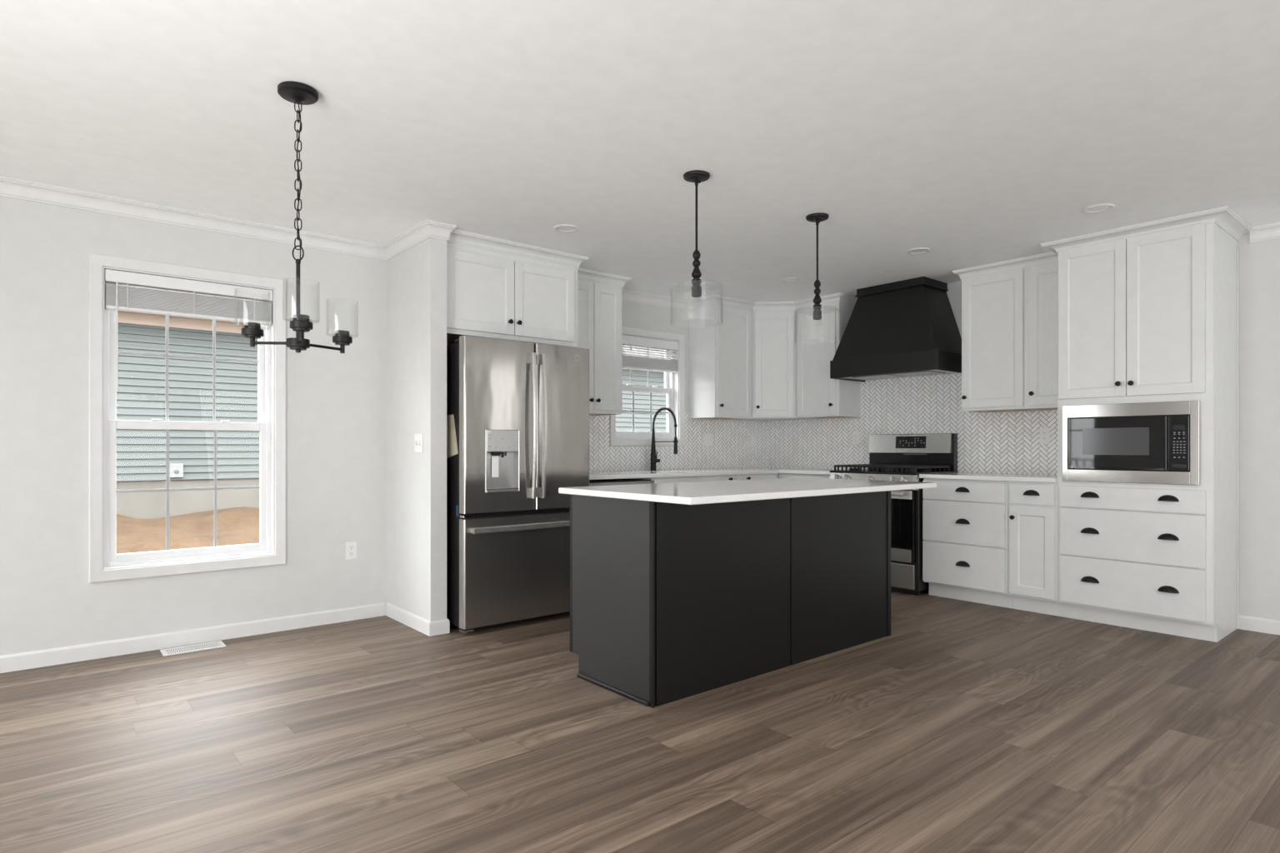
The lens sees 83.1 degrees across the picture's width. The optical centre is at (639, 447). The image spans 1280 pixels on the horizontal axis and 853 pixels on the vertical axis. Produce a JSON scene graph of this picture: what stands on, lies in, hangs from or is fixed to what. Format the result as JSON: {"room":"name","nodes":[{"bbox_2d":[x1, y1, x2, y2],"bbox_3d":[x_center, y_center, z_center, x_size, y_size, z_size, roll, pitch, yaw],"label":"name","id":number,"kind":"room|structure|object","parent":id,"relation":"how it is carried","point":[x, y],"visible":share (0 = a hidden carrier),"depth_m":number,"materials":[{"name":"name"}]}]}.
{"room":"kitchen","nodes":[
{"label":"kitchen","id":0,"kind":"room"},
{"bbox_2d":[0,195,767,655],"bbox_3d":[-1.617,-0.110,4.939,7.460,2.440,0.140,0,0,-40],"label":"wall","id":1,"kind":"structure","parent":0,"point":[336,402],"depth_m":4.00,"materials":[{"name":"paint"}]},
{"bbox_2d":[88,252,285,583],"bbox_3d":[-2.561,-0.156,4.134,0.952,1.726,0.158,0,0,-40],"label":"window","id":2,"kind":"structure","parent":1,"relation":"in","point":[104,563],"depth_m":4.07,"materials":[{"name":"paint"}]},
{"bbox_2d":[118,290,258,421],"bbox_3d":[-2.596,-0.523,4.175,0.700,0.743,0.006,0,0,-40],"label":"grille","id":3,"kind":"object","parent":2,"relation":"attached to","point":[167,355],"depth_m":4.16,"materials":[{"name":"white plastic"}]},
{"bbox_2d":[116,430,259,550],"bbox_3d":[-2.574,0.238,4.149,0.706,0.681,0.006,0,0,-40],"label":"grille","id":4,"kind":"object","parent":2,"relation":"attached to","point":[255,545],"depth_m":4.20,"materials":[{"name":"white plastic"}]},
{"bbox_2d":[105,269,272,391],"bbox_3d":[-2.539,-0.625,4.108,0.812,0.650,0.060,0,0,-40],"label":"window blind","id":5,"kind":"object","parent":2,"relation":"attached to","point":[118,297],"visible":1,"depth_m":4.06,"materials":[{"name":"white plastic"}]},
{"bbox_2d":[0,602,385,673],"bbox_3d":[-3.057,1.068,3.634,3.576,0.084,0.012,0,0,-40],"label":"baseboard","id":6,"kind":"structure","parent":1,"relation":"attached to","point":[36,659],"depth_m":4.03,"materials":[{"name":"paint"}]},
{"bbox_2d":[0,175,456,260],"bbox_3d":[-2.765,-1.286,3.407,3.732,0.088,0.735,0,0,-40],"label":"trim","id":7,"kind":"structure","parent":1,"relation":"attached to","point":[12,187],"depth_m":4.12,"materials":[{"name":"paint"}]},
{"bbox_2d":[345,541,356,559],"bbox_3d":[-1.855,0.662,4.642,0.073,0.114,0.009,0,0,-40],"label":"wall outlet","id":8,"kind":"object","parent":1,"relation":"attached to","point":[350,547],"visible":1,"depth_m":4.64,"materials":[{"name":"white plastic"}]},
{"bbox_2d":[349,545,354,549],"bbox_3d":[-1.854,0.642,4.639,0.033,0.029,0.002,0,0,-40],"label":"receptacle","id":9,"kind":"object","parent":8,"relation":"attached to","point":[351,547],"depth_m":4.64,"materials":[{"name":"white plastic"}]},
{"bbox_2d":[349,551,354,556],"bbox_3d":[-1.854,0.681,4.639,0.033,0.029,0.002,0,0,-40],"label":"receptacle","id":10,"kind":"object","parent":8,"relation":"attached to","point":[351,553],"depth_m":4.64,"materials":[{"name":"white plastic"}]},
{"bbox_2d":[446,229,589,347],"bbox_3d":[-0.974,-1.016,4.948,1.053,0.627,0.666,0,0,-40],"label":"upper cabinet","id":11,"kind":"object","parent":1,"relation":"attached to","point":[497,288],"visible":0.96,"depth_m":4.67,"materials":[{"name":"paint"}]},
{"bbox_2d":[577,267,630,415],"bbox_3d":[-0.447,-0.796,5.577,0.670,1.067,0.378,0,0,-40],"label":"upper cabinet","id":12,"kind":"object","parent":1,"relation":"attached to","point":[599,293],"visible":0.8,"depth_m":5.51,"materials":[{"name":"paint"}]},
{"bbox_2d":[609,325,684,446],"bbox_3d":[0.032,-0.518,6.304,0.848,1.008,0.158,0,0,-40],"label":"window","id":13,"kind":"structure","parent":1,"relation":"in","point":[674,383],"depth_m":6.44,"materials":[{"name":"paint"}]},
{"bbox_2d":[630,345,649,386],"bbox_3d":[-0.003,-0.718,6.345,0.596,0.361,0.006,0,0,-40],"label":"grille","id":14,"kind":"object","parent":13,"relation":"attached to","point":[630,346],"depth_m":6.28,"materials":[{"name":"white plastic"}]},
{"bbox_2d":[622,391,667,431],"bbox_3d":[0.019,-0.315,6.319,0.602,0.345,0.006,0,0,-40],"label":"grille","id":15,"kind":"object","parent":13,"relation":"attached to","point":[664,392],"depth_m":6.38,"materials":[{"name":"white plastic"}]},
{"bbox_2d":[622,335,678,373],"bbox_3d":[0.053,-0.815,6.278,0.708,0.279,0.059,0,0,-40],"label":"window blind","id":16,"kind":"object","parent":13,"relation":"attached to","point":[629,362],"visible":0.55,"depth_m":6.28,"materials":[{"name":"white plastic"}]},
{"bbox_2d":[622,288,687,310],"bbox_3d":[0.058,-1.286,6.222,0.925,0.088,0.042,0,0,-40],"label":"trim","id":17,"kind":"structure","parent":1,"relation":"attached to","point":[628,295],"depth_m":6.27,"materials":[{"name":"paint"}]},
{"bbox_2d":[589,412,768,471],"bbox_3d":[0.233,-0.063,6.390,2.760,0.518,0.009,0,0,-40],"label":"tile backsplash","id":18,"kind":"structure","parent":1,"relation":"attached to","point":[731,448],"depth_m":6.62,"materials":[{"name":"white tile"}]},
{"bbox_2d":[704,433,713,445],"bbox_3d":[0.638,-0.077,6.717,0.116,0.114,0.008,0,0,-40],"label":"light switch","id":19,"kind":"object","parent":18,"relation":"attached to","point":[708,437],"visible":1,"depth_m":6.72,"materials":[{"name":"white plastic"}]},
{"bbox_2d":[685,294,754,419],"bbox_3d":[0.735,-0.799,6.566,0.542,1.061,0.378,0,0,-40],"label":"upper cabinet","id":20,"kind":"object","parent":1,"relation":"attached to","point":[721,354],"visible":0.96,"depth_m":6.45,"materials":[{"name":"paint"}]},
{"bbox_2d":[737,300,815,420],"bbox_3d":[1.249,-0.802,6.825,0.642,1.055,0.642,0,0,-40],"label":"upper cabinet","id":21,"kind":"object","parent":1,"relation":"attached to","point":[774,348],"visible":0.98,"depth_m":6.60,"materials":[{"name":"paint"}]},
{"bbox_2d":[386,237,446,621],"bbox_3d":[-1.419,-0.110,4.561,0.102,2.440,0.693,0,0,-40],"label":"wall","id":22,"kind":"structure","parent":0,"point":[417,277],"depth_m":4.41,"materials":[{"name":"paint"}]},
{"bbox_2d":[385,602,449,636],"bbox_3d":[-1.411,1.068,4.551,0.126,0.084,0.692,0,0,-40],"label":"baseboard","id":23,"kind":"structure","parent":22,"relation":"attached to","point":[429,628],"depth_m":4.37,"materials":[{"name":"paint"}]},
{"bbox_2d":[414,434,422,452],"bbox_3d":[-1.349,-0.028,4.385,0.016,0.114,0.116,0,0,-40],"label":"light switch","id":24,"kind":"object","parent":22,"relation":"attached to","point":[417,437],"visible":1,"depth_m":4.38,"materials":[{"name":"white plastic"}]},
{"bbox_2d":[0,0,1279,301],"bbox_3d":[1.109,-1.455,1.681,8.340,0.250,9.235,0,0,-40],"label":"ceiling","id":25,"kind":"structure","parent":0,"point":[972,133],"depth_m":2.92,"materials":[{"name":"paint"}]},
{"bbox_2d":[234,80,356,353],"bbox_3d":[-1.223,-0.841,2.665,0.432,0.977,0.399,0,0,-40],"label":"chandelier","id":26,"kind":"object","parent":25,"relation":"hanging from","point":[296,92],"visible":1,"depth_m":2.67,"materials":[{"name":"black metal"}]},
{"bbox_2d":[554,224,579,233],"bbox_3d":[-0.446,-1.325,4.369,0.152,0.008,0.152,0,0,-40],"label":"recessed light","id":27,"kind":"object","parent":25,"relation":"in","point":[567,228],"visible":1,"depth_m":4.37,"materials":[{"name":"paint"}]},
{"bbox_2d":[670,170,723,324],"bbox_3d":[0.276,-0.968,3.521,0.256,0.724,0.256,0,0,-40],"label":"pendant light","id":28,"kind":"object","parent":25,"relation":"hanging from","point":[697,177],"visible":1,"depth_m":3.51,"materials":[{"name":"black metal"}]},
{"bbox_2d":[691,282,701,297],"bbox_3d":[0.276,-0.771,3.521,0.049,0.066,0.049,0,0,-40],"label":"socket","id":29,"kind":"object","parent":28,"relation":"attached to","point":[696,288],"depth_m":3.50,"materials":[{"name":"black metal"}]},
{"bbox_2d":[780,277,799,282],"bbox_3d":[1.186,-1.325,5.709,0.152,0.008,0.152,0,0,-40],"label":"recessed light","id":30,"kind":"object","parent":25,"relation":"in","point":[787,279],"visible":1,"depth_m":5.70,"materials":[{"name":"paint"}]},
{"bbox_2d":[794,212,840,343],"bbox_3d":[1.019,-0.968,4.148,0.256,0.724,0.256,0,0,-40],"label":"pendant light","id":31,"kind":"object","parent":25,"relation":"hanging from","point":[817,217],"visible":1,"depth_m":4.13,"materials":[{"name":"black metal"}]},
{"bbox_2d":[813,307,821,319],"bbox_3d":[1.019,-0.771,4.148,0.049,0.066,0.049,0,0,-40],"label":"socket","id":32,"kind":"object","parent":31,"relation":"attached to","point":[817,312],"depth_m":4.13,"materials":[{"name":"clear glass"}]},
{"bbox_2d":[906,247,930,254],"bbox_3d":[1.875,-1.325,4.864,0.152,0.008,0.152,0,0,-40],"label":"recessed light","id":33,"kind":"object","parent":25,"relation":"in","point":[918,250],"visible":1,"depth_m":4.85,"materials":[{"name":"paint"}]},
{"bbox_2d":[1082,203,1114,213],"bbox_3d":[2.543,-1.325,4.004,0.152,0.008,0.152,0,0,-40],"label":"recessed light","id":34,"kind":"object","parent":25,"relation":"in","point":[1097,208],"visible":1,"depth_m":4.00,"materials":[{"name":"paint"}]},
{"bbox_2d":[0,589,1279,852],"bbox_3d":[1.109,1.160,1.681,7.740,0.100,8.635,0,0,-40],"label":"floor","id":35,"kind":"structure","parent":0,"point":[969,727],"depth_m":2.67,"materials":[{"name":"brown wood"}]},
{"bbox_2d":[160,640,226,656],"bbox_3d":[-2.466,1.107,3.987,0.296,0.006,0.144,0,0,-40],"label":"floor vent","id":36,"kind":"object","parent":35,"relation":"in","point":[169,652],"visible":1,"depth_m":3.98,"materials":[{"name":"white plastic"}]},
{"bbox_2d":[165,642,220,654],"bbox_3d":[-2.466,1.107,3.987,0.256,0.004,0.104,0,0,-40],"label":"grille","id":37,"kind":"object","parent":36,"relation":"attached to","point":[207,646],"depth_m":3.98,"materials":[{"name":"white plastic"}]},
{"bbox_2d":[446,335,589,634],"bbox_3d":[-0.905,0.226,4.807,0.942,1.768,0.864,0,0,-40],"label":"refrigerator","id":38,"kind":"object","parent":35,"relation":"on","point":[520,410],"visible":0.84,"depth_m":4.43,"materials":[{"name":"silver metal"}]},
{"bbox_2d":[446,415,458,458],"bbox_3d":[-1.133,-0.068,4.364,0.002,0.265,0.152,0,0,-40],"label":"paper sheet","id":39,"kind":"object","parent":38,"relation":"attached to","point":[452,445],"visible":1,"depth_m":4.37,"materials":[{"name":"beige paper"}]},
{"bbox_2d":[589,479,653,486],"bbox_3d":[-0.304,0.677,5.488,0.603,0.866,0.622,0,0,-40],"label":"dishwasher","id":40,"kind":"object","parent":35,"relation":"on","point":[606,482],"visible":0.09,"depth_m":5.30,"materials":[{"name":"silver metal"}]},
{"bbox_2d":[589,479,650,482],"bbox_3d":[-0.325,0.627,5.513,0.603,0.766,0.557,0,0,-40],"label":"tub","id":41,"kind":"object","parent":40,"relation":"in","point":[605,480],"depth_m":5.42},
{"bbox_2d":[627,475,735,483],"bbox_3d":[0.274,0.668,6.005,0.939,0.884,0.650,0,0,-40],"label":"base cabinet","id":42,"kind":"object","parent":35,"relation":"on","point":[724,477],"visible":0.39,"depth_m":5.74,"materials":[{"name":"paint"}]},
{"bbox_2d":[570,490,890,708],"bbox_3d":[0.559,0.668,3.916,1.872,0.884,0.649,0,0,-40],"label":"kitchen island","id":43,"kind":"object","parent":35,"relation":"on","point":[670,602],"visible":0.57,"depth_m":3.42,"materials":[{"name":"black paint"}]},
{"bbox_2d":[558,477,936,504],"bbox_3d":[0.637,0.211,3.816,1.925,0.030,0.935,0,0,-40],"label":"island countertop","id":44,"kind":"structure","parent":43,"relation":"on","point":[714,492],"depth_m":3.47,"materials":[{"name":"white stone"}]},
{"bbox_2d":[735,473,778,479],"bbox_3d":[0.848,0.668,6.485,0.555,0.884,0.650,0,0,-40],"label":"base cabinet","id":45,"kind":"object","parent":35,"relation":"on","point":[747,477],"visible":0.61,"depth_m":6.25,"materials":[{"name":"paint"}]},
{"bbox_2d":[779,473,829,478],"bbox_3d":[1.625,0.668,6.394,0.618,0.884,0.585,0,0,-40],"label":"base cabinet","id":46,"kind":"object","parent":35,"relation":"on","point":[781,475],"visible":0.03,"depth_m":6.25,"materials":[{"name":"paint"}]},
{"bbox_2d":[589,467,849,479],"bbox_3d":[0.613,0.211,5.933,2.745,0.030,1.177,0,0,-40],"label":"countertop","id":47,"kind":"structure","parent":46,"relation":"on","point":[718,472],"depth_m":5.97,"materials":[{"name":"white stone"}]},
{"bbox_2d":[650,407,678,470],"bbox_3d":[0.217,-0.073,6.067,0.094,0.537,0.326,0,0,-40],"label":"kitchen faucet","id":48,"kind":"object","parent":47,"relation":"on","point":[654,459],"visible":1,"depth_m":6.14,"materials":[{"name":"black metal"}]},
{"bbox_2d":[829,433,957,595],"bbox_3d":[2.025,0.497,5.838,0.696,1.225,0.765,0,0,-40],"label":"gas range","id":49,"kind":"object","parent":35,"relation":"on","point":[902,457],"visible":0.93,"depth_m":5.56,"materials":[{"name":"silver metal"}]},
{"bbox_2d":[830,469,954,474],"bbox_3d":[2.029,0.195,5.842,0.585,0.020,0.765,0,0,-40],"label":"cooktop","id":50,"kind":"object","parent":49,"relation":"in","point":[851,472],"depth_m":5.70,"materials":[{"name":"black metal"}]},
{"bbox_2d":[922,478,1013,609],"bbox_3d":[2.517,0.668,5.333,0.612,0.884,0.611,0,0,-40],"label":"base cabinet","id":51,"kind":"object","parent":35,"relation":"on","point":[965,522],"visible":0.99,"depth_m":5.13,"materials":[{"name":"paint"}]},
{"bbox_2d":[919,472,1057,482],"bbox_3d":[2.610,0.211,5.213,0.605,0.030,0.932,0,0,-40],"label":"countertop","id":52,"kind":"structure","parent":51,"relation":"on","point":[961,476],"depth_m":5.07,"materials":[{"name":"white stone"}]},
{"bbox_2d":[1008,481,1062,616],"bbox_3d":[2.811,0.668,4.977,0.618,0.884,0.311,0,0,-40],"label":"base cabinet","id":53,"kind":"object","parent":35,"relation":"on","point":[1032,507],"visible":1,"depth_m":4.80,"materials":[{"name":"paint"}]},
{"bbox_2d":[1040,205,1251,642],"bbox_3d":[3.162,-0.110,4.539,0.642,2.439,0.960,0,0,-40],"label":"tall cabinet","id":54,"kind":"object","parent":35,"relation":"on","point":[1147,312],"visible":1,"depth_m":4.31,"materials":[{"name":"paint"}]},
{"bbox_2d":[1062,400,1199,484],"bbox_3d":[3.107,-0.028,4.509,0.431,0.482,0.713,0,0,-40],"label":"microwave","id":55,"kind":"object","parent":54,"relation":"in","point":[1142,442],"visible":0.99,"depth_m":4.34,"materials":[{"name":"silver metal"}]},
{"bbox_2d":[767,233,1279,620],"bbox_3d":[4.024,-0.110,4.120,0.140,2.440,8.635,0,0,-40],"label":"wall","id":56,"kind":"structure","parent":0,"point":[1258,262],"depth_m":4.36,"materials":[{"name":"paint"}]},
{"bbox_2d":[795,292,859,419],"bbox_3d":[1.698,-0.802,6.492,0.378,1.055,0.509,0,0,-40],"label":"upper cabinet","id":57,"kind":"object","parent":56,"relation":"attached to","point":[818,396],"visible":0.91,"depth_m":6.38,"materials":[{"name":"paint"}]},
{"bbox_2d":[830,276,961,382],"bbox_3d":[2.100,-0.957,5.904,0.500,0.744,0.942,0,0,-40],"label":"range hood","id":58,"kind":"object","parent":56,"relation":"attached to","point":[905,328],"visible":0.92,"depth_m":5.72,"materials":[{"name":"black paint"}]},
{"bbox_2d":[768,373,1057,474],"bbox_3d":[2.218,-0.247,6.161,0.009,0.886,2.889,0,0,-40],"label":"tile backsplash","id":59,"kind":"structure","parent":56,"relation":"attached to","point":[1007,442],"depth_m":5.99,"materials":[{"name":"white tile"}]},
{"bbox_2d":[852,431,859,444],"bbox_3d":[1.940,-0.085,6.480,0.009,0.114,0.073,0,0,-40],"label":"wall outlet","id":60,"kind":"object","parent":59,"relation":"attached to","point":[856,436],"visible":1,"depth_m":6.47,"materials":[{"name":"white plastic"}]},
{"bbox_2d":[1039,428,1049,443],"bbox_3d":[2.953,-0.088,5.269,0.009,0.114,0.073,0,0,-40],"label":"wall outlet","id":61,"kind":"object","parent":59,"relation":"attached to","point":[1044,433],"visible":1,"depth_m":5.27,"materials":[{"name":"white plastic"}]},
{"bbox_2d":[952,257,1042,412],"bbox_3d":[2.649,-0.802,5.356,0.378,1.055,0.494,0,0,-40],"label":"upper cabinet","id":62,"kind":"object","parent":56,"relation":"attached to","point":[992,294],"visible":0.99,"depth_m":5.23,"materials":[{"name":"paint"}]},
{"bbox_2d":[1020,251,1057,410],"bbox_3d":[2.903,-0.802,5.052,0.378,1.055,0.298,0,0,-40],"label":"upper cabinet","id":63,"kind":"object","parent":56,"relation":"attached to","point":[1040,270],"visible":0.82,"depth_m":4.98,"materials":[{"name":"paint"}]},
{"bbox_2d":[1238,615,1279,634],"bbox_3d":[5.157,1.068,2.647,0.012,0.084,4.640,0,0,-40],"label":"baseboard","id":64,"kind":"structure","parent":56,"relation":"attached to","point":[1248,623],"depth_m":4.35,"materials":[{"name":"paint"}]},
{"bbox_2d":[1249,221,1279,243],"bbox_3d":[5.164,-1.286,2.616,0.042,0.088,4.585,0,0,-40],"label":"trim","id":65,"kind":"structure","parent":56,"relation":"attached to","point":[1272,231],"depth_m":4.32,"materials":[{"name":"paint"}]},
{"label":"outside","id":66,"kind":"structure","parent":0,"visible":0},
{"bbox_2d":[116,506,259,554],"bbox_3d":[-6.418,1.399,7.669,80.000,1.222,60.000,0,0,-40],"label":"ground","id":67,"kind":"structure","parent":66,"point":[235,526],"depth_m":9.25,"materials":[{"name":"beige sand"}]},
{"bbox_2d":[116,285,665,519],"bbox_3d":[-6.755,-2.045,15.863,24.700,6.910,10.000,0,0,-40],"label":"neighboring house","id":68,"kind":"structure","parent":67,"relation":"on","point":[141,453],"depth_m":10.28,"materials":[{"name":"grey"}]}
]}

